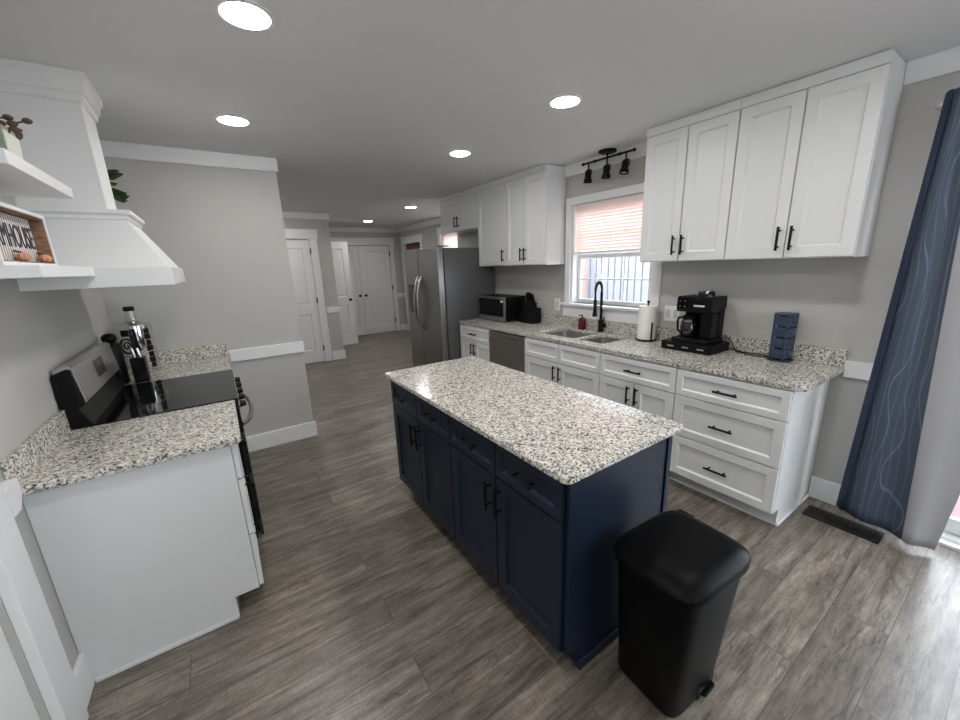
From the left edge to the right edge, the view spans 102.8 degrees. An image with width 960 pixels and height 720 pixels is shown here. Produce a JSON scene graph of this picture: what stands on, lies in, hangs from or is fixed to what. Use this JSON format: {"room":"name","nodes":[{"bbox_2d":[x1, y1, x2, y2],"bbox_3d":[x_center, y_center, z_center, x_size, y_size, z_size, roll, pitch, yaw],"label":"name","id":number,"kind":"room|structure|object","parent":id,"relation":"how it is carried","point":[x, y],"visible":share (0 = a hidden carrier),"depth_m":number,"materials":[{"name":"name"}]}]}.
{"room":"kitchen","nodes":[
{"label":"kitchen","id":0,"kind":"room"},
{"bbox_2d":[0,196,112,719],"bbox_3d":[-1.829,0.060,1.436,0.120,2.512,9.850,-11,17,-33],"label":"wall","id":1,"kind":"structure","parent":0,"point":[41,331],"depth_m":1.55,"materials":[{"name":"grey paint"}]},
{"bbox_2d":[1,478,21,516],"bbox_3d":[-1.545,0.456,1.260,0.030,0.100,0.093,-11,17,-33],"label":"trim","id":2,"kind":"structure","parent":1,"relation":"attached to","point":[11,487],"depth_m":1.26,"materials":[{"name":"white paint"}]},
{"bbox_2d":[0,410,70,484],"bbox_3d":[-1.747,0.334,1.526,0.020,0.102,0.602,-11,17,-33],"label":"backsplash","id":3,"kind":"structure","parent":1,"relation":"attached to","point":[28,456],"depth_m":1.46,"materials":[{"name":"stone"}]},
{"bbox_2d":[0,148,73,198],"bbox_3d":[-1.669,-0.635,1.318,0.246,0.042,0.659,-11,17,-33],"label":"floating shelf","id":4,"kind":"object","parent":1,"relation":"attached to","point":[18,177],"visible":1,"depth_m":1.36,"materials":[{"name":"white paint"}]},
{"bbox_2d":[0,114,32,158],"bbox_3d":[-1.674,-0.748,1.293,0.183,0.187,0.248,5,16,27],"label":"planter","id":5,"kind":"object","parent":4,"relation":"on","point":[10,136],"visible":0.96,"depth_m":1.32,"materials":[{"name":"grey ceramic"}]},
{"bbox_2d":[0,482,88,719],"bbox_3d":[-1.215,0.370,0.670,0.090,2.240,1.190,-11,17,-33],"label":"door","id":6,"kind":"structure","parent":1,"relation":"in","point":[22,597],"depth_m":1.22,"materials":[{"name":"white paint"}]},
{"bbox_2d":[0,265,94,278],"bbox_3d":[-1.657,-0.318,1.398,0.246,0.039,0.659,-11,17,-33],"label":"floating shelf","id":7,"kind":"object","parent":1,"relation":"attached to","point":[6,271],"visible":1,"depth_m":1.21,"materials":[{"name":"white paint"}]},
{"bbox_2d":[0,202,57,265],"bbox_3d":[-1.593,-0.421,1.315,0.050,0.195,0.505,-11,17,-33],"label":"box sign","id":8,"kind":"object","parent":7,"relation":"on","point":[22,230],"visible":1,"depth_m":1.38,"materials":[{"name":"white paint"}]},
{"bbox_2d":[12,250,30,260],"bbox_3d":[-1.562,-0.358,1.311,0.055,0.039,0.039,7,17,32],"label":"pumpkin","id":9,"kind":"object","parent":8,"relation":"in","point":[22,256],"visible":0.98,"depth_m":1.30,"materials":[{"name":"brown ceramic"}]},
{"bbox_2d":[36,252,51,262],"bbox_3d":[-1.682,-0.397,1.484,0.057,0.040,0.040,7,17,33],"label":"pumpkin","id":10,"kind":"object","parent":8,"relation":"in","point":[44,258],"visible":0.96,"depth_m":1.47,"materials":[{"name":"brown ceramic"}]},
{"bbox_2d":[72,652,94,707],"bbox_3d":[-1.536,1.252,1.478,0.018,0.160,0.151,-11,17,-33],"label":"baseboard","id":11,"kind":"structure","parent":1,"relation":"attached to","point":[81,671],"depth_m":1.49,"materials":[{"name":"white paint"}]},
{"bbox_2d":[0,57,184,291],"bbox_3d":[-1.978,-0.872,1.982,0.525,0.958,0.842,-11,17,-33],"label":"range hood","id":12,"kind":"object","parent":1,"relation":"attached to","point":[62,141],"visible":0.86,"depth_m":1.78,"materials":[{"name":"white paint"}]},
{"bbox_3d":[-2.503,-0.906,2.518,0.246,0.042,0.537,-11,17,-33],"label":"floating shelf","id":13,"kind":"object","parent":1,"relation":"attached to","visible":0},
{"bbox_2d":[107,169,129,203],"bbox_3d":[-2.370,-1.053,2.398,0.258,0.290,0.270,-11,17,-33],"label":"potted plant","id":14,"kind":"object","parent":13,"relation":"on","point":[120,196],"visible":0.4,"depth_m":2.44,"materials":[{"name":"green plant"}]},
{"bbox_2d":[101,157,317,451],"bbox_3d":[-2.232,-0.375,3.229,1.286,2.512,0.143,-11,17,-33],"label":"wall","id":15,"kind":"structure","parent":0,"point":[225,229],"depth_m":3.16,"materials":[{"name":"grey paint"}]},
{"bbox_2d":[100,140,277,171],"bbox_3d":[-2.236,-1.531,2.880,1.285,0.102,0.030,-11,17,-33],"label":"trim","id":16,"kind":"structure","parent":15,"relation":"attached to","point":[112,149],"depth_m":2.88,"materials":[{"name":"white paint"}]},
{"bbox_2d":[158,343,228,364],"bbox_3d":[-2.424,-0.037,3.091,0.663,0.108,0.020,-11,17,-33],"label":"backsplash","id":17,"kind":"structure","parent":15,"relation":"attached to","point":[216,350],"depth_m":3.13,"materials":[{"name":"stone"}]},
{"bbox_2d":[229,341,304,361],"bbox_3d":[-1.900,-0.080,3.447,0.592,0.100,0.022,-11,17,-33],"label":"trim","id":18,"kind":"structure","parent":15,"relation":"attached to","point":[293,347],"depth_m":3.43,"materials":[{"name":"white paint"}]},
{"bbox_2d":[283,218,343,357],"bbox_3d":[-3.619,-1.049,6.116,2.560,2.512,0.120,-11,17,-33],"label":"wall","id":19,"kind":"structure","parent":0,"point":[322,226],"depth_m":6.62,"materials":[{"name":"grey paint"}]},
{"bbox_2d":[282,211,327,219],"bbox_3d":[-3.491,-2.229,5.846,2.250,0.102,0.030,-11,17,-33],"label":"trim","id":20,"kind":"structure","parent":19,"relation":"attached to","point":[289,215],"depth_m":6.25,"materials":[{"name":"white paint"}]},
{"bbox_2d":[285,229,332,363],"bbox_3d":[-3.147,-1.003,6.404,1.075,2.250,0.162,-11,17,-33],"label":"door","id":21,"kind":"structure","parent":19,"relation":"in","point":[302,246],"depth_m":6.52,"materials":[{"name":"white paint"}]},
{"bbox_2d":[326,306,339,312],"bbox_3d":[-2.592,-0.890,6.779,0.220,0.100,0.022,-11,17,-33],"label":"trim","id":22,"kind":"structure","parent":19,"relation":"attached to","point":[337,308],"depth_m":6.77,"materials":[{"name":"white paint"}]},
{"bbox_2d":[332,350,345,359],"bbox_3d":[-2.564,-0.091,6.981,0.230,0.160,0.018,-11,17,-33],"label":"baseboard","id":23,"kind":"structure","parent":19,"relation":"attached to","point":[341,354],"depth_m":6.97,"materials":[{"name":"white paint"}]},
{"bbox_2d":[330,232,404,329],"bbox_3d":[-2.908,-1.838,9.158,2.390,2.512,0.120,-11,17,-33],"label":"wall","id":24,"kind":"structure","parent":0,"point":[394,236],"depth_m":9.43,"materials":[{"name":"grey paint"}]},
{"bbox_2d":[329,227,396,232],"bbox_3d":[-2.907,-2.992,8.805,2.150,0.102,0.030,-11,17,-33],"label":"trim","id":25,"kind":"structure","parent":24,"relation":"attached to","point":[331,229],"depth_m":8.89,"materials":[{"name":"white paint"}]},
{"bbox_2d":[330,238,400,335],"bbox_3d":[-2.816,-1.726,9.168,1.775,2.285,0.103,-11,17,-33],"label":"door","id":26,"kind":"structure","parent":24,"relation":"in","point":[371,274],"depth_m":9.33,"materials":[{"name":"white paint"}]},
{"bbox_2d":[347,245,387,245],"bbox_3d":[-2.861,-1.754,9.253,1.800,2.300,0.070,-11,17,-33],"label":"wall","id":27,"kind":"structure","parent":0,"point":[347,245],"depth_m":9.12,"materials":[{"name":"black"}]},
{"bbox_2d":[398,223,442,323],"bbox_3d":[-0.759,-1.636,8.047,0.140,2.512,4.160,-11,17,-33],"label":"wall","id":28,"kind":"structure","parent":0,"point":[430,237],"depth_m":8.39,"materials":[{"name":"grey paint"}]},
{"bbox_2d":[401,234,422,330],"bbox_3d":[-1.501,-1.752,9.091,0.126,2.280,1.160,-11,17,-33],"label":"door frame","id":29,"kind":"structure","parent":28,"relation":"in","point":[405,241],"depth_m":9.11,"materials":[{"name":"white paint"}]},
{"bbox_2d":[396,218,440,232],"bbox_3d":[-0.872,-2.790,7.708,0.030,0.102,4.160,-11,17,-33],"label":"trim","id":30,"kind":"structure","parent":28,"relation":"attached to","point":[437,220],"depth_m":8.33,"materials":[{"name":"white paint"}]},
{"bbox_2d":[437,227,440,244],"bbox_3d":[-0.416,-1.899,7.365,0.160,1.330,1.390,-11,17,-33],"label":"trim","id":31,"kind":"structure","parent":28,"relation":"in","point":[439,228],"depth_m":7.71,"materials":[{"name":"white paint"}]},
{"bbox_2d":[442,234,457,247],"bbox_3d":[-0.417,-2.000,7.342,0.043,0.856,1.130,-11,17,-33],"label":"window blind","id":32,"kind":"object","parent":28,"relation":"attached to","point":[448,239],"visible":0.12,"depth_m":7.48,"materials":[{"name":"white plastic"}]},
{"bbox_2d":[0,0,959,227],"bbox_3d":[-0.587,-1.808,3.333,4.890,0.100,12.200,-11,17,-33],"label":"ceiling","id":33,"kind":"structure","parent":0,"point":[361,107],"depth_m":1.85,"materials":[{"name":"white paint"}]},
{"bbox_2d":[214,114,250,125],"bbox_3d":[-1.519,-1.469,2.361,0.194,0.018,0.194,-11,17,-33],"label":"recessed light","id":34,"kind":"object","parent":33,"relation":"in","point":[229,119],"visible":1,"depth_m":2.33,"materials":[{"name":"white plastic"}]},
{"bbox_2d":[213,0,274,30],"bbox_3d":[-0.854,-1.251,1.397,0.194,0.018,0.194,-11,17,-33],"label":"recessed light","id":35,"kind":"object","parent":33,"relation":"in","point":[251,15],"visible":1,"depth_m":1.38,"materials":[{"name":"white plastic"}]},
{"bbox_2d":[449,150,470,156],"bbox_3d":[-0.168,-1.735,3.230,0.194,0.018,0.194,-11,17,-33],"label":"recessed light","id":36,"kind":"object","parent":33,"relation":"in","point":[458,153],"visible":1,"depth_m":3.19,"materials":[{"name":"white plastic"}]},
{"bbox_2d":[548,94,581,107],"bbox_3d":[0.500,-1.515,2.256,0.194,0.018,0.194,-11,17,-33],"label":"recessed light","id":37,"kind":"object","parent":33,"relation":"in","point":[564,100],"visible":1,"depth_m":2.23,"materials":[{"name":"white plastic"}]},
{"bbox_2d":[582,148,635,183],"bbox_3d":[1.105,-1.702,3.342,0.150,0.227,0.563,-11,17,-33],"label":"track light","id":38,"kind":"object","parent":33,"relation":"attached to","point":[624,170],"visible":1,"depth_m":3.32,"materials":[{"name":"black metal"}]},
{"bbox_2d":[87,330,959,719],"bbox_3d":[-0.496,0.724,3.968,4.890,0.100,12.200,-11,17,-33],"label":"floor","id":39,"kind":"structure","parent":0,"point":[366,607],"depth_m":1.74,"materials":[{"name":"grey wood"}]},
{"bbox_2d":[22,432,263,682],"bbox_3d":[-1.465,0.784,1.850,0.686,0.882,0.559,-11,17,-33],"label":"base cabinet","id":40,"kind":"object","parent":39,"relation":"on","point":[143,563],"visible":0.88,"depth_m":1.59,"materials":[{"name":"white paint"}]},
{"bbox_2d":[20,400,240,495],"bbox_3d":[-1.475,0.345,1.717,0.670,0.030,0.604,-11,17,-33],"label":"countertop","id":41,"kind":"structure","parent":40,"relation":"on","point":[84,454],"depth_m":1.62,"materials":[{"name":"stone"}]},
{"bbox_2d":[51,342,260,537],"bbox_3d":[-1.822,0.492,2.386,0.760,1.212,0.805,-11,17,-33],"label":"stove","id":42,"kind":"object","parent":39,"relation":"on","point":[87,387],"visible":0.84,"depth_m":2.14,"materials":[{"name":"black metal"}]},
{"bbox_2d":[76,369,237,428],"bbox_3d":[-1.852,0.202,2.300,0.655,0.018,0.805,-11,17,-33],"label":"cooktop","id":43,"kind":"object","parent":42,"relation":"in","point":[138,400],"depth_m":2.21,"materials":[{"name":"black glass"}]},
{"bbox_2d":[235,393,258,506],"bbox_3d":[-1.552,0.478,2.571,0.110,0.670,0.801,-11,17,-33],"label":"oven","id":44,"kind":"object","parent":42,"relation":"in","point":[239,403],"depth_m":2.25,"materials":[{"name":"black metal"}]},
{"bbox_2d":[404,245,494,366],"bbox_3d":[-0.447,-0.608,5.309,0.926,1.828,0.965,-11,17,-33],"label":"refrigerator","id":45,"kind":"object","parent":39,"relation":"on","point":[444,285],"visible":0.76,"depth_m":4.87,"materials":[{"name":"grey metal"}]},
{"bbox_2d":[460,324,490,361],"bbox_3d":[0.178,-0.026,4.845,0.669,0.882,0.635,-11,17,-33],"label":"base cabinet","id":46,"kind":"object","parent":39,"relation":"on","point":[474,340],"visible":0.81,"depth_m":4.61,"materials":[{"name":"white paint"}]},
{"bbox_2d":[489,330,525,372],"bbox_3d":[0.531,0.094,4.343,0.632,0.868,0.606,-11,17,-33],"label":"dishwasher","id":47,"kind":"object","parent":39,"relation":"on","point":[505,349],"visible":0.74,"depth_m":4.09,"materials":[{"name":"silver metal"}]},
{"bbox_2d":[390,380,672,670],"bbox_3d":[0.104,0.637,2.197,0.673,0.888,1.618,-11,17,-33],"label":"kitchen island","id":48,"kind":"object","parent":39,"relation":"on","point":[547,543],"visible":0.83,"depth_m":1.59,"materials":[{"name":"blue paint"}]},
{"bbox_2d":[385,356,682,484],"bbox_3d":[0.110,0.190,2.097,0.710,0.026,1.657,-11,17,-33],"label":"island countertop","id":49,"kind":"structure","parent":48,"relation":"on","point":[570,435],"depth_m":1.75,"materials":[{"name":"stone"}]},
{"bbox_2d":[525,337,601,396],"bbox_3d":[0.962,0.228,3.717,0.669,0.882,0.927,-11,17,-33],"label":"base cabinet","id":50,"kind":"object","parent":39,"relation":"on","point":[577,368],"visible":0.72,"depth_m":3.44,"materials":[{"name":"white paint"}]},
{"bbox_2d":[599,352,678,479],"bbox_3d":[1.400,0.371,3.087,0.669,0.882,0.629,-11,17,-33],"label":"base cabinet","id":51,"kind":"object","parent":39,"relation":"on","point":[650,387],"visible":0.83,"depth_m":2.83,"materials":[{"name":"white paint"}]},
{"bbox_2d":[614,509,750,717],"bbox_3d":[0.720,0.942,1.425,0.415,0.629,0.338,-11,17,-33],"label":"trash can","id":52,"kind":"object","parent":39,"relation":"on","point":[679,576],"visible":1,"depth_m":1.31,"materials":[{"name":"black plastic"}]},
{"bbox_2d":[670,368,829,526],"bbox_3d":[1.760,0.487,2.570,0.669,0.882,0.647,-11,17,-33],"label":"base cabinet","id":53,"kind":"object","parent":39,"relation":"on","point":[749,447],"visible":0.97,"depth_m":2.36,"materials":[{"name":"white paint"}]},
{"bbox_2d":[459,318,843,391],"bbox_3d":[0.982,-0.212,3.590,0.633,0.031,3.514,-11,17,-33],"label":"countertop","id":54,"kind":"structure","parent":53,"relation":"on","point":[797,375],"depth_m":2.65,"materials":[{"name":"stone"}]},
{"bbox_2d":[478,294,524,321],"bbox_3d":[0.267,-0.658,4.800,0.322,0.295,0.540,-11,17,-33],"label":"microwave","id":55,"kind":"object","parent":54,"relation":"on","point":[499,307],"visible":0.85,"depth_m":4.62,"materials":[{"name":"black metal"}]},
{"bbox_2d":[519,301,540,323],"bbox_3d":[0.587,-0.561,4.472,0.166,0.244,0.235,-11,17,-33],"label":"knife block","id":56,"kind":"object","parent":54,"relation":"on","point":[530,313],"visible":1,"depth_m":4.43,"materials":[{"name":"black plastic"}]},
{"bbox_2d":[578,314,585,329],"bbox_3d":[1.034,-0.387,3.902,0.067,0.152,0.080,-11,17,-33],"label":"soap bottle","id":57,"kind":"object","parent":54,"relation":"on","point":[581,321],"visible":1,"depth_m":3.89,"materials":[{"name":"red plastic"}]},
{"bbox_2d":[546,330,618,342],"bbox_3d":[0.973,-0.117,3.674,0.412,0.192,0.830,-11,17,-33],"label":"sink","id":58,"kind":"object","parent":54,"relation":"in","point":[570,334],"visible":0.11,"depth_m":3.91,"materials":[{"name":"silver metal"}]},
{"bbox_2d":[592,281,605,331],"bbox_3d":[1.131,-0.503,3.655,0.176,0.491,0.090,-11,17,-33],"label":"faucet","id":59,"kind":"object","parent":54,"relation":"on","point":[601,322],"visible":1,"depth_m":3.67,"materials":[{"name":"black metal"}]},
{"bbox_2d":[635,301,656,341],"bbox_3d":[1.425,-0.337,3.269,0.172,0.336,0.172,-11,17,-33],"label":"paper towel holder","id":60,"kind":"object","parent":54,"relation":"on","point":[648,302],"visible":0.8,"depth_m":3.23,"materials":[{"name":"black metal"}]},
{"bbox_2d":[637,305,657,339],"bbox_3d":[1.425,-0.323,3.272,0.145,0.280,0.145,-11,17,-33],"label":"paper towel roll","id":61,"kind":"object","parent":60,"relation":"on","point":[647,315],"visible":0.91,"depth_m":3.22,"materials":[{"name":"white paper"}]},
{"bbox_2d":[661,338,728,355],"bbox_3d":[1.626,-0.115,2.913,0.280,0.064,0.370,-11,17,-33],"label":"storage box","id":62,"kind":"object","parent":54,"relation":"on","point":[711,349],"visible":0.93,"depth_m":2.80,"materials":[{"name":"black plastic"}]},
{"bbox_2d":[671,289,767,356],"bbox_3d":[1.721,-0.273,2.726,0.269,0.453,0.576,-11,17,-33],"label":"coffee maker","id":63,"kind":"object","parent":62,"relation":"on","point":[702,322],"visible":0.99,"depth_m":2.77,"materials":[{"name":"black plastic"}]},
{"bbox_2d":[766,312,799,362],"bbox_3d":[1.974,-0.151,2.496,0.144,0.312,0.144,-11,17,-33],"label":"pod carousel","id":64,"kind":"object","parent":54,"relation":"on","point":[782,342],"visible":1,"depth_m":2.47,"materials":[{"name":"blue plastic"}]},
{"bbox_2d":[802,504,884,543],"bbox_3d":[2.188,0.986,2.321,0.146,0.006,0.346,-11,17,-33],"label":"floor vent","id":65,"kind":"object","parent":39,"relation":"in","point":[867,533],"visible":1,"depth_m":2.31,"materials":[{"name":"brown metal"}]},
{"bbox_3d":[-2.249,0.529,2.977,0.686,0.882,0.606,-11,17,-33],"label":"base cabinet","id":66,"kind":"object","parent":39,"relation":"on","visible":0},
{"bbox_2d":[125,356,230,384],"bbox_3d":[-2.267,0.086,2.865,0.682,0.030,0.606,-11,17,-33],"label":"countertop","id":67,"kind":"structure","parent":66,"relation":"on","point":[194,367],"depth_m":2.87,"materials":[{"name":"stone"}]},
{"bbox_2d":[100,333,130,383],"bbox_3d":[-2.385,-0.007,2.502,0.100,0.334,0.100,-11,17,-33],"label":"pepper mill","id":68,"kind":"object","parent":67,"relation":"on","point":[122,373],"visible":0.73,"depth_m":2.49,"materials":[{"name":"black plastic"}]},
{"bbox_2d":[114,306,160,373],"bbox_3d":[-2.510,-0.150,2.799,0.204,0.476,0.212,-11,17,-33],"label":"bottle","id":69,"kind":"object","parent":67,"relation":"on","point":[133,333],"visible":0.9,"depth_m":2.74,"materials":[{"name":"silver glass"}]},
{"bbox_2d":[129,355,150,382],"bbox_3d":[-2.268,0.061,2.561,0.075,0.165,0.082,-11,17,-33],"label":"box","id":70,"kind":"object","parent":67,"relation":"on","point":[139,365],"visible":1,"depth_m":2.53,"materials":[{"name":"black plastic"}]},
{"bbox_2d":[457,71,959,490],"bbox_3d":[1.959,-0.406,2.751,0.140,2.512,7.890,-11,17,-33],"label":"wall","id":71,"kind":"structure","parent":0,"point":[841,302],"depth_m":2.40,"materials":[{"name":"grey paint"}]},
{"bbox_2d":[439,187,477,233],"bbox_3d":[-0.203,-1.978,5.154,0.327,0.473,0.948,-11,17,-33],"label":"upper cabinet","id":72,"kind":"object","parent":71,"relation":"attached to","point":[458,211],"visible":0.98,"depth_m":5.06,"materials":[{"name":"white paint"}]},
{"bbox_2d":[476,177,507,266],"bbox_3d":[0.229,-1.614,4.602,0.327,0.942,0.558,-11,17,-33],"label":"upper cabinet","id":73,"kind":"object","parent":71,"relation":"attached to","point":[491,214],"visible":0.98,"depth_m":4.53,"materials":[{"name":"white paint"}]},
{"bbox_2d":[504,164,565,265],"bbox_3d":[0.567,-1.504,4.116,0.327,0.942,0.641,-11,17,-33],"label":"upper cabinet","id":74,"kind":"object","parent":71,"relation":"attached to","point":[535,197],"visible":1,"depth_m":3.95,"materials":[{"name":"white paint"}]},
{"bbox_2d":[554,298,559,309],"bbox_3d":[0.854,-0.616,4.246,0.009,0.130,0.080,-11,17,-33],"label":"wall outlet","id":75,"kind":"object","parent":71,"relation":"attached to","point":[557,300],"visible":1,"depth_m":4.24,"materials":[{"name":"white plastic"}]},
{"bbox_2d":[565,141,646,176],"bbox_3d":[1.156,-1.784,3.405,0.030,0.102,1.064,-11,17,-33],"label":"trim","id":76,"kind":"structure","parent":71,"relation":"attached to","point":[577,168],"depth_m":3.43,"materials":[{"name":"white paint"}]},
{"bbox_2d":[560,183,662,326],"bbox_3d":[1.238,-0.973,3.625,0.185,1.193,1.137,-11,17,-33],"label":"window","id":77,"kind":"structure","parent":71,"relation":"in","point":[573,262],"depth_m":3.74,"materials":[{"name":"white paint"}]},
{"bbox_2d":[575,193,643,253],"bbox_3d":[1.221,-1.244,3.555,0.038,0.470,0.862,-11,17,-33],"label":"window blind","id":78,"kind":"object","parent":77,"relation":"attached to","point":[614,224],"visible":0.7,"depth_m":3.56,"materials":[{"name":"white plastic"}]},
{"bbox_2d":[664,305,679,321],"bbox_3d":[1.592,-0.385,3.182,0.009,0.127,0.130,-11,17,-33],"label":"wall outlet","id":79,"kind":"object","parent":71,"relation":"attached to","point":[671,313],"visible":0.75,"depth_m":3.18,"materials":[{"name":"white plastic"}]},
{"bbox_2d":[666,309,669,316],"bbox_3d":[1.571,-0.390,3.207,0.003,0.068,0.034,-11,17,-33],"label":"receptacle","id":80,"kind":"object","parent":79,"relation":"attached to","point":[667,310],"depth_m":3.20,"materials":[{"name":"grey plastic"}]},
{"bbox_2d":[673,310,677,317],"bbox_3d":[1.608,-0.378,3.154,0.003,0.068,0.034,-11,17,-33],"label":"receptacle","id":81,"kind":"object","parent":79,"relation":"attached to","point":[675,313],"depth_m":3.15,"materials":[{"name":"grey plastic"}]},
{"bbox_2d":[639,99,741,261],"bbox_3d":[1.522,-1.194,2.744,0.327,0.942,0.625,-11,17,-33],"label":"upper cabinet","id":82,"kind":"object","parent":71,"relation":"attached to","point":[691,160],"visible":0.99,"depth_m":2.64,"materials":[{"name":"white paint"}]},
{"bbox_2d":[541,313,847,366],"bbox_3d":[1.232,-0.329,3.739,0.020,0.104,3.512,-11,17,-33],"label":"backsplash","id":83,"kind":"structure","parent":71,"relation":"attached to","point":[816,354],"depth_m":2.77,"materials":[{"name":"stone"}]},
{"bbox_2d":[725,48,906,259],"bbox_3d":[1.877,-1.079,2.233,0.327,0.942,0.636,-11,17,-33],"label":"upper cabinet","id":84,"kind":"object","parent":71,"relation":"attached to","point":[813,151],"visible":1,"depth_m":2.10,"materials":[{"name":"white paint"}]},
{"bbox_2d":[808,475,840,505],"bbox_3d":[2.305,0.872,2.463,0.018,0.150,0.297,-11,17,-33],"label":"baseboard","id":85,"kind":"structure","parent":71,"relation":"attached to","point":[821,489],"depth_m":2.52,"materials":[{"name":"white paint"}]},
{"bbox_2d":[843,360,872,380],"bbox_3d":[2.289,0.073,2.239,0.022,0.100,0.243,-11,17,-33],"label":"trim","id":86,"kind":"structure","parent":71,"relation":"attached to","point":[852,369],"depth_m":2.28,"materials":[{"name":"white paint"}]},
{"bbox_2d":[903,46,959,85],"bbox_3d":[3.071,-1.162,0.651,0.030,0.102,3.226,-11,17,-33],"label":"trim","id":87,"kind":"structure","parent":71,"relation":"attached to","point":[947,61],"depth_m":1.87,"materials":[{"name":"white paint"}]},
{"bbox_2d":[935,100,943,109],"bbox_3d":[2.923,-1.006,0.868,0.094,0.039,2.486,-11,17,-33],"label":"curtain rod","id":88,"kind":"object","parent":71,"relation":"attached to","point":[939,104],"visible":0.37,"depth_m":1.84,"materials":[{"name":"silver metal"}]},
{"bbox_2d":[836,87,959,549],"bbox_3d":[2.281,-0.113,1.922,0.054,2.275,0.464,-10,16,-27],"label":"curtain","id":89,"kind":"object","parent":88,"relation":"hanging from","point":[901,477],"visible":1,"depth_m":1.98,"materials":[{"name":"blue fabric"}]},
{"bbox_2d":[938,516,959,551],"bbox_3d":[3.041,0.113,1.242,0.184,2.165,2.220,-11,17,-33],"label":"door","id":90,"kind":"structure","parent":71,"relation":"in","point":[950,538],"depth_m":2.13,"materials":[{"name":"white paint"}]},
{"bbox_3d":[-3.228,-1.451,7.660,0.120,2.512,2.080,-11,17,-33],"label":"wall","id":91,"kind":"structure","parent":0,"visible":0},
{"bbox_2d":[331,242,357,344],"bbox_3d":[-2.951,-1.345,7.968,0.630,2.122,0.103,-11,17,-33],"label":"door","id":92,"kind":"structure","parent":91,"relation":"in","point":[340,255],"depth_m":8.05,"materials":[{"name":"white paint"}]},
{"label":"outside","id":93,"kind":"structure","parent":0,"visible":0},
{"bbox_2d":[951,496,959,518],"bbox_3d":[5.785,-0.217,7.072,10.754,0.100,23.000,-11,17,-33],"label":"ground","id":94,"kind":"structure","parent":93,"point":[956,512],"depth_m":2.49,"materials":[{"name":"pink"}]},
{"bbox_2d":[581,256,649,302],"bbox_3d":[1.661,-1.058,5.748,0.280,2.460,6.200,-11,17,-33],"label":"fence","id":95,"kind":"object","parent":94,"relation":"on","point":[636,290],"visible":0.02,"depth_m":5.45,"materials":[{"name":"grey plastic"}]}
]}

